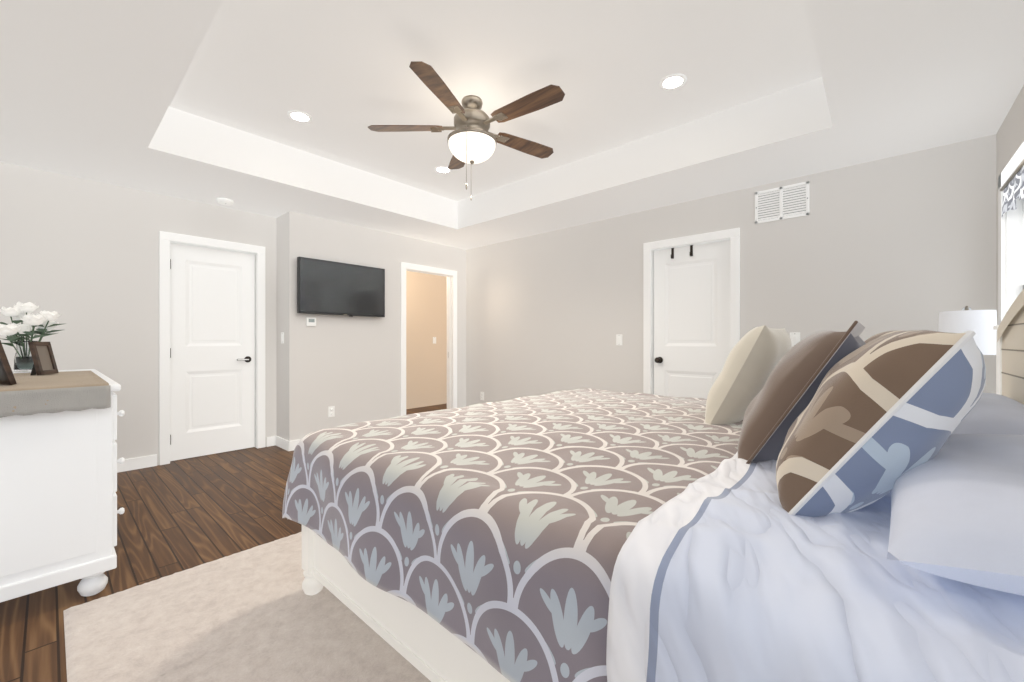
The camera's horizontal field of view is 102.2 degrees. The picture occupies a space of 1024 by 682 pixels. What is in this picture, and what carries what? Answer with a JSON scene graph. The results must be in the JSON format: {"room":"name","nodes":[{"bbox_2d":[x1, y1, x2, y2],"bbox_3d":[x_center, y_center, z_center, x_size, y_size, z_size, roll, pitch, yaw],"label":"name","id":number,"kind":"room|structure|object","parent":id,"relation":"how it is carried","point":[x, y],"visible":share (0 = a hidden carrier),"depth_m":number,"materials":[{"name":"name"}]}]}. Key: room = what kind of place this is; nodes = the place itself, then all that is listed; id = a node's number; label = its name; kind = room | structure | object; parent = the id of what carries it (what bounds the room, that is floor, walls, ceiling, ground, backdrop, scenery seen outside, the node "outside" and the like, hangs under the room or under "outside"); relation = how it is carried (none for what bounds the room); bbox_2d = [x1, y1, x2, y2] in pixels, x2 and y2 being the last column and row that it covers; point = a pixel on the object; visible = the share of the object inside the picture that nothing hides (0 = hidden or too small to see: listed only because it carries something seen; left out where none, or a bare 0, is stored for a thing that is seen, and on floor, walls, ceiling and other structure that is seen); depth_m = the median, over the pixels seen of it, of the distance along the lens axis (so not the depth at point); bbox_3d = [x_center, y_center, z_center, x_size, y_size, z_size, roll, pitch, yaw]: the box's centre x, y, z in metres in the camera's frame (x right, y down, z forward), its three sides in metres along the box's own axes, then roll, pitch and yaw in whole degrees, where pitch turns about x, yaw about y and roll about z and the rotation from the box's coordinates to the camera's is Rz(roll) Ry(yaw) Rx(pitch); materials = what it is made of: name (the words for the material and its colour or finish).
{"room":"bedroom","nodes":[
{"label":"bedroom","id":0,"kind":"room"},
{"bbox_2d":[0,162,275,464],"bbox_3d":[-3.270,-0.102,3.710,0.120,2.440,2.080,0,0,42],"label":"wall","id":1,"kind":"structure","parent":0,"point":[80,256],"depth_m":3.48,"materials":[{"name":"beige paint"}]},
{"bbox_2d":[117,454,156,472],"bbox_3d":[-3.499,1.068,3.353,0.013,0.100,0.945,0,0,42],"label":"baseboard","id":2,"kind":"structure","parent":1,"relation":"attached to","point":[151,461],"depth_m":3.60,"materials":[{"name":"white wood"}]},
{"bbox_2d":[159,231,264,464],"bbox_3d":[-2.931,0.064,4.077,0.138,2.108,0.856,0,0,42],"label":"door frame","id":3,"kind":"structure","parent":1,"relation":"attached to","point":[166,239],"depth_m":3.84,"materials":[{"name":"white wood"}]},
{"bbox_2d":[170,243,254,460],"bbox_3d":[-2.921,0.101,4.063,0.091,2.018,0.701,0,0,42],"label":"closet door","id":4,"kind":"structure","parent":1,"relation":"in","point":[212,350],"depth_m":4.05,"materials":[{"name":"white wood"}]},
{"bbox_2d":[0,403,446,681],"bbox_3d":[-0.797,1.168,3.747,7.520,0.100,5.430,0,0,42],"label":"floor","id":5,"kind":"structure","parent":0,"point":[180,515],"depth_m":2.45,"materials":[{"name":"brown wood"}]},
{"bbox_2d":[0,302,124,602],"bbox_3d":[-2.474,0.441,2.163,1.568,1.354,0.552,0,0,42],"label":"dresser","id":6,"kind":"object","parent":5,"relation":"on","point":[59,511],"visible":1,"depth_m":1.73,"materials":[{"name":"white paint"}]},
{"bbox_2d":[0,339,16,389],"bbox_3d":[-2.154,0.096,1.694,0.150,0.190,0.079,0,14,22],"label":"picture frame","id":7,"kind":"object","parent":6,"relation":"on","point":[7,378],"depth_m":1.70,"materials":[{"name":"brown wood"}]},
{"bbox_2d":[0,302,67,371],"bbox_3d":[-2.919,-0.026,2.501,0.406,0.420,0.310,0,0,42],"label":"flower vase","id":8,"kind":"object","parent":6,"relation":"on","point":[23,361],"depth_m":2.46,"materials":[{"name":"clear glass"}]},
{"bbox_2d":[27,341,58,377],"bbox_3d":[-2.579,0.099,2.245,0.076,0.180,0.130,-13,4,-18],"label":"picture frame","id":9,"kind":"object","parent":6,"relation":"on","point":[42,354],"depth_m":2.24,"materials":[{"name":"brown wood"}]},
{"bbox_2d":[63,531,430,681],"bbox_3d":[0.251,1.109,1.873,2.920,0.018,3.050,0,0,42],"label":"shag rug","id":10,"kind":"object","parent":5,"relation":"on","point":[256,614],"visible":0.35,"depth_m":1.56,"materials":[{"name":"beige carpet"}]},
{"bbox_2d":[282,289,1023,681],"bbox_3d":[0.678,0.421,1.871,2.451,1.351,2.435,0,0,42],"label":"bed","id":11,"kind":"object","parent":10,"relation":"on","point":[822,507],"visible":1,"depth_m":0.88,"materials":[{"name":"grey fabric"}]},
{"bbox_2d":[282,388,824,681],"bbox_3d":[0.404,0.563,2.108,1.725,0.410,2.406,0,0,42],"label":"comforter","id":12,"kind":"object","parent":11,"relation":"on","point":[559,536],"depth_m":1.09,"materials":[{"name":"grey fabric"}]},
{"bbox_2d":[705,325,791,430],"bbox_3d":[1.120,0.168,1.962,0.201,0.520,0.500,33,21,37],"label":"pillow","id":13,"kind":"object","parent":11,"relation":"on","point":[748,366],"depth_m":1.79,"materials":[{"name":"beige fabric"}]},
{"bbox_3d":[2.574,0.766,2.541,0.544,0.705,0.610,0,0,42],"label":"nightstand","id":14,"kind":"object","parent":5,"relation":"on","visible":0},
{"bbox_2d":[938,306,996,384],"bbox_3d":[2.701,0.102,2.455,0.244,0.620,0.244,0,0,42],"label":"table lamp","id":15,"kind":"object","parent":14,"relation":"on","point":[980,323],"visible":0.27,"depth_m":2.35,"materials":[{"name":"white ceramic"}]},
{"bbox_2d":[276,211,465,440],"bbox_3d":[-1.644,-0.102,5.261,0.480,2.440,2.400,0,0,42],"label":"wall","id":16,"kind":"structure","parent":0,"point":[348,368],"depth_m":4.62,"materials":[{"name":"beige paint"}]},
{"bbox_2d":[271,436,286,449],"bbox_3d":[-2.423,1.068,4.321,0.330,0.100,0.040,0,0,42],"label":"baseboard","id":17,"kind":"structure","parent":16,"relation":"attached to","point":[278,441],"depth_m":4.36,"materials":[{"name":"white wood"}]},
{"bbox_2d":[281,332,283,342],"bbox_3d":[-2.403,-0.032,4.321,0.070,0.115,0.013,0,0,42],"label":"light switch","id":18,"kind":"object","parent":16,"relation":"attached to","point":[282,337],"visible":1,"depth_m":4.31,"materials":[{"name":"white plastic"}]},
{"bbox_2d":[287,439,300,450],"bbox_3d":[-1.836,1.068,4.676,0.013,0.100,1.298,0,0,42],"label":"baseboard","id":19,"kind":"structure","parent":16,"relation":"attached to","point":[291,445],"depth_m":4.21,"materials":[{"name":"white wood"}]},
{"bbox_2d":[306,317,315,325],"bbox_3d":[-2.115,-0.202,4.354,0.024,0.090,0.100,0,0,42],"label":"thermostat","id":20,"kind":"object","parent":16,"relation":"attached to","point":[310,321],"visible":1,"depth_m":4.34,"materials":[{"name":"white plastic"}]},
{"bbox_2d":[328,406,334,416],"bbox_3d":[-1.975,0.773,4.524,0.009,0.115,0.070,0,0,42],"label":"outlet","id":21,"kind":"object","parent":16,"relation":"attached to","point":[331,411],"visible":1,"depth_m":4.52,"materials":[{"name":"white plastic"}]},
{"bbox_2d":[297,257,384,316],"bbox_3d":[-1.868,-0.566,4.589,0.077,0.587,0.980,0,0,42],"label":"wall-mounted tv","id":22,"kind":"object","parent":16,"relation":"attached to","point":[325,287],"visible":0.98,"depth_m":4.51,"materials":[{"name":"black plastic"}]},
{"bbox_2d":[401,262,456,415],"bbox_3d":[-1.133,0.064,5.555,0.143,2.108,0.916,0,0,42],"label":"door frame","id":23,"kind":"structure","parent":16,"relation":"attached to","point":[451,275],"depth_m":5.80,"materials":[{"name":"white wood"}]},
{"bbox_2d":[406,271,446,408],"bbox_3d":[-2.401,-0.152,5.112,1.410,2.540,5.530,0,0,42],"label":"wall","id":24,"kind":"structure","parent":0,"point":[426,323],"depth_m":5.47,"materials":[{"name":"paint"}]},
{"bbox_2d":[0,0,1023,249],"bbox_3d":[-0.372,-1.537,2.812,5.640,0.430,4.600,0,0,42],"label":"ceiling","id":25,"kind":"structure","parent":0,"point":[194,100],"depth_m":2.58,"materials":[{"name":"white paint"}]},
{"bbox_2d":[216,198,232,205],"bbox_3d":[-2.692,-1.303,3.877,0.130,0.038,0.130,0,0,42],"label":"smoke detector","id":26,"kind":"object","parent":25,"relation":"attached to","point":[225,201],"visible":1,"depth_m":3.84,"materials":[{"name":"white plastic"}]},
{"bbox_2d":[287,110,311,122],"bbox_3d":[-1.561,-1.649,3.042,0.164,0.006,0.164,0,0,42],"label":"recessed light","id":27,"kind":"object","parent":25,"relation":"in","point":[299,116],"visible":1,"depth_m":3.04,"materials":[{"name":"white"}]},
{"bbox_2d":[434,166,451,172],"bbox_3d":[-0.665,-1.649,3.985,0.164,0.006,0.164,0,0,42],"label":"recessed light","id":28,"kind":"object","parent":25,"relation":"in","point":[441,169],"visible":0.98,"depth_m":3.97,"materials":[{"name":"white glass"}]},
{"bbox_2d":[368,61,564,199],"bbox_3d":[-0.233,-1.310,2.830,1.336,0.685,1.366,0,0,42],"label":"ceiling fan","id":29,"kind":"object","parent":25,"relation":"hanging from","point":[471,139],"visible":1,"depth_m":2.73,"materials":[{"name":"brown wood"}]},
{"bbox_2d":[659,74,686,89],"bbox_3d":[1.026,-1.649,2.636,0.164,0.006,0.164,0,0,42],"label":"recessed light","id":30,"kind":"object","parent":25,"relation":"in","point":[672,81],"visible":1,"depth_m":2.63,"materials":[{"name":"white"}]},
{"bbox_2d":[466,134,995,405],"bbox_3d":[1.254,-0.102,4.363,5.280,2.440,0.120,0,0,42],"label":"wall","id":31,"kind":"structure","parent":0,"point":[905,242],"depth_m":3.45,"materials":[{"name":"beige paint"}]},
{"bbox_2d":[480,392,483,399],"bbox_3d":[-0.416,0.768,5.767,0.070,0.115,0.009,0,0,42],"label":"outlet","id":32,"kind":"object","parent":31,"relation":"attached to","point":[481,395],"visible":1,"depth_m":5.76,"materials":[{"name":"white plastic"}]},
{"bbox_2d":[616,334,621,344],"bbox_3d":[1.135,-0.012,4.380,0.070,0.115,0.013,0,0,42],"label":"light switch","id":33,"kind":"object","parent":31,"relation":"attached to","point":[618,339],"visible":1,"depth_m":4.38,"materials":[{"name":"white plastic"}]},
{"bbox_2d":[643,228,739,393],"bbox_3d":[1.703,0.064,3.950,0.876,2.108,0.138,0,0,42],"label":"door frame","id":34,"kind":"structure","parent":31,"relation":"attached to","point":[733,235],"depth_m":4.03,"materials":[{"name":"white wood"}]},
{"bbox_2d":[654,240,729,398],"bbox_3d":[1.689,0.099,3.929,0.721,2.022,0.112,0,0,42],"label":"entry door","id":35,"kind":"structure","parent":31,"relation":"in","point":[691,318],"depth_m":3.94,"materials":[{"name":"white paint"},{"name":"dark bronze metal"}]},
{"bbox_2d":[755,181,808,223],"bbox_3d":[2.221,-1.137,3.413,0.380,0.270,0.010,0,0,42],"label":"air vent","id":36,"kind":"object","parent":31,"relation":"in","point":[786,202],"visible":1,"depth_m":3.40,"materials":[{"name":"white metal"}]},
{"bbox_2d":[790,332,799,346],"bbox_3d":[2.291,-0.012,3.348,0.070,0.115,0.013,0,0,42],"label":"light switch","id":37,"kind":"object","parent":31,"relation":"attached to","point":[795,338],"visible":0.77,"depth_m":3.35,"materials":[{"name":"white plastic"}]},
{"bbox_2d":[996,85,1023,324],"bbox_3d":[1.687,-0.102,0.974,0.120,2.440,4.600,0,0,42],"label":"wall","id":38,"kind":"structure","parent":0,"point":[1010,137],"depth_m":2.39,"materials":[{"name":"beige paint"}]},
{"bbox_2d":[998,142,1023,324],"bbox_3d":[2.699,-0.287,2.142,0.165,1.420,0.920,0,0,42],"label":"window","id":39,"kind":"structure","parent":38,"relation":"in","point":[1011,232],"depth_m":2.40,"materials":[{"name":"white glass"}]}
]}

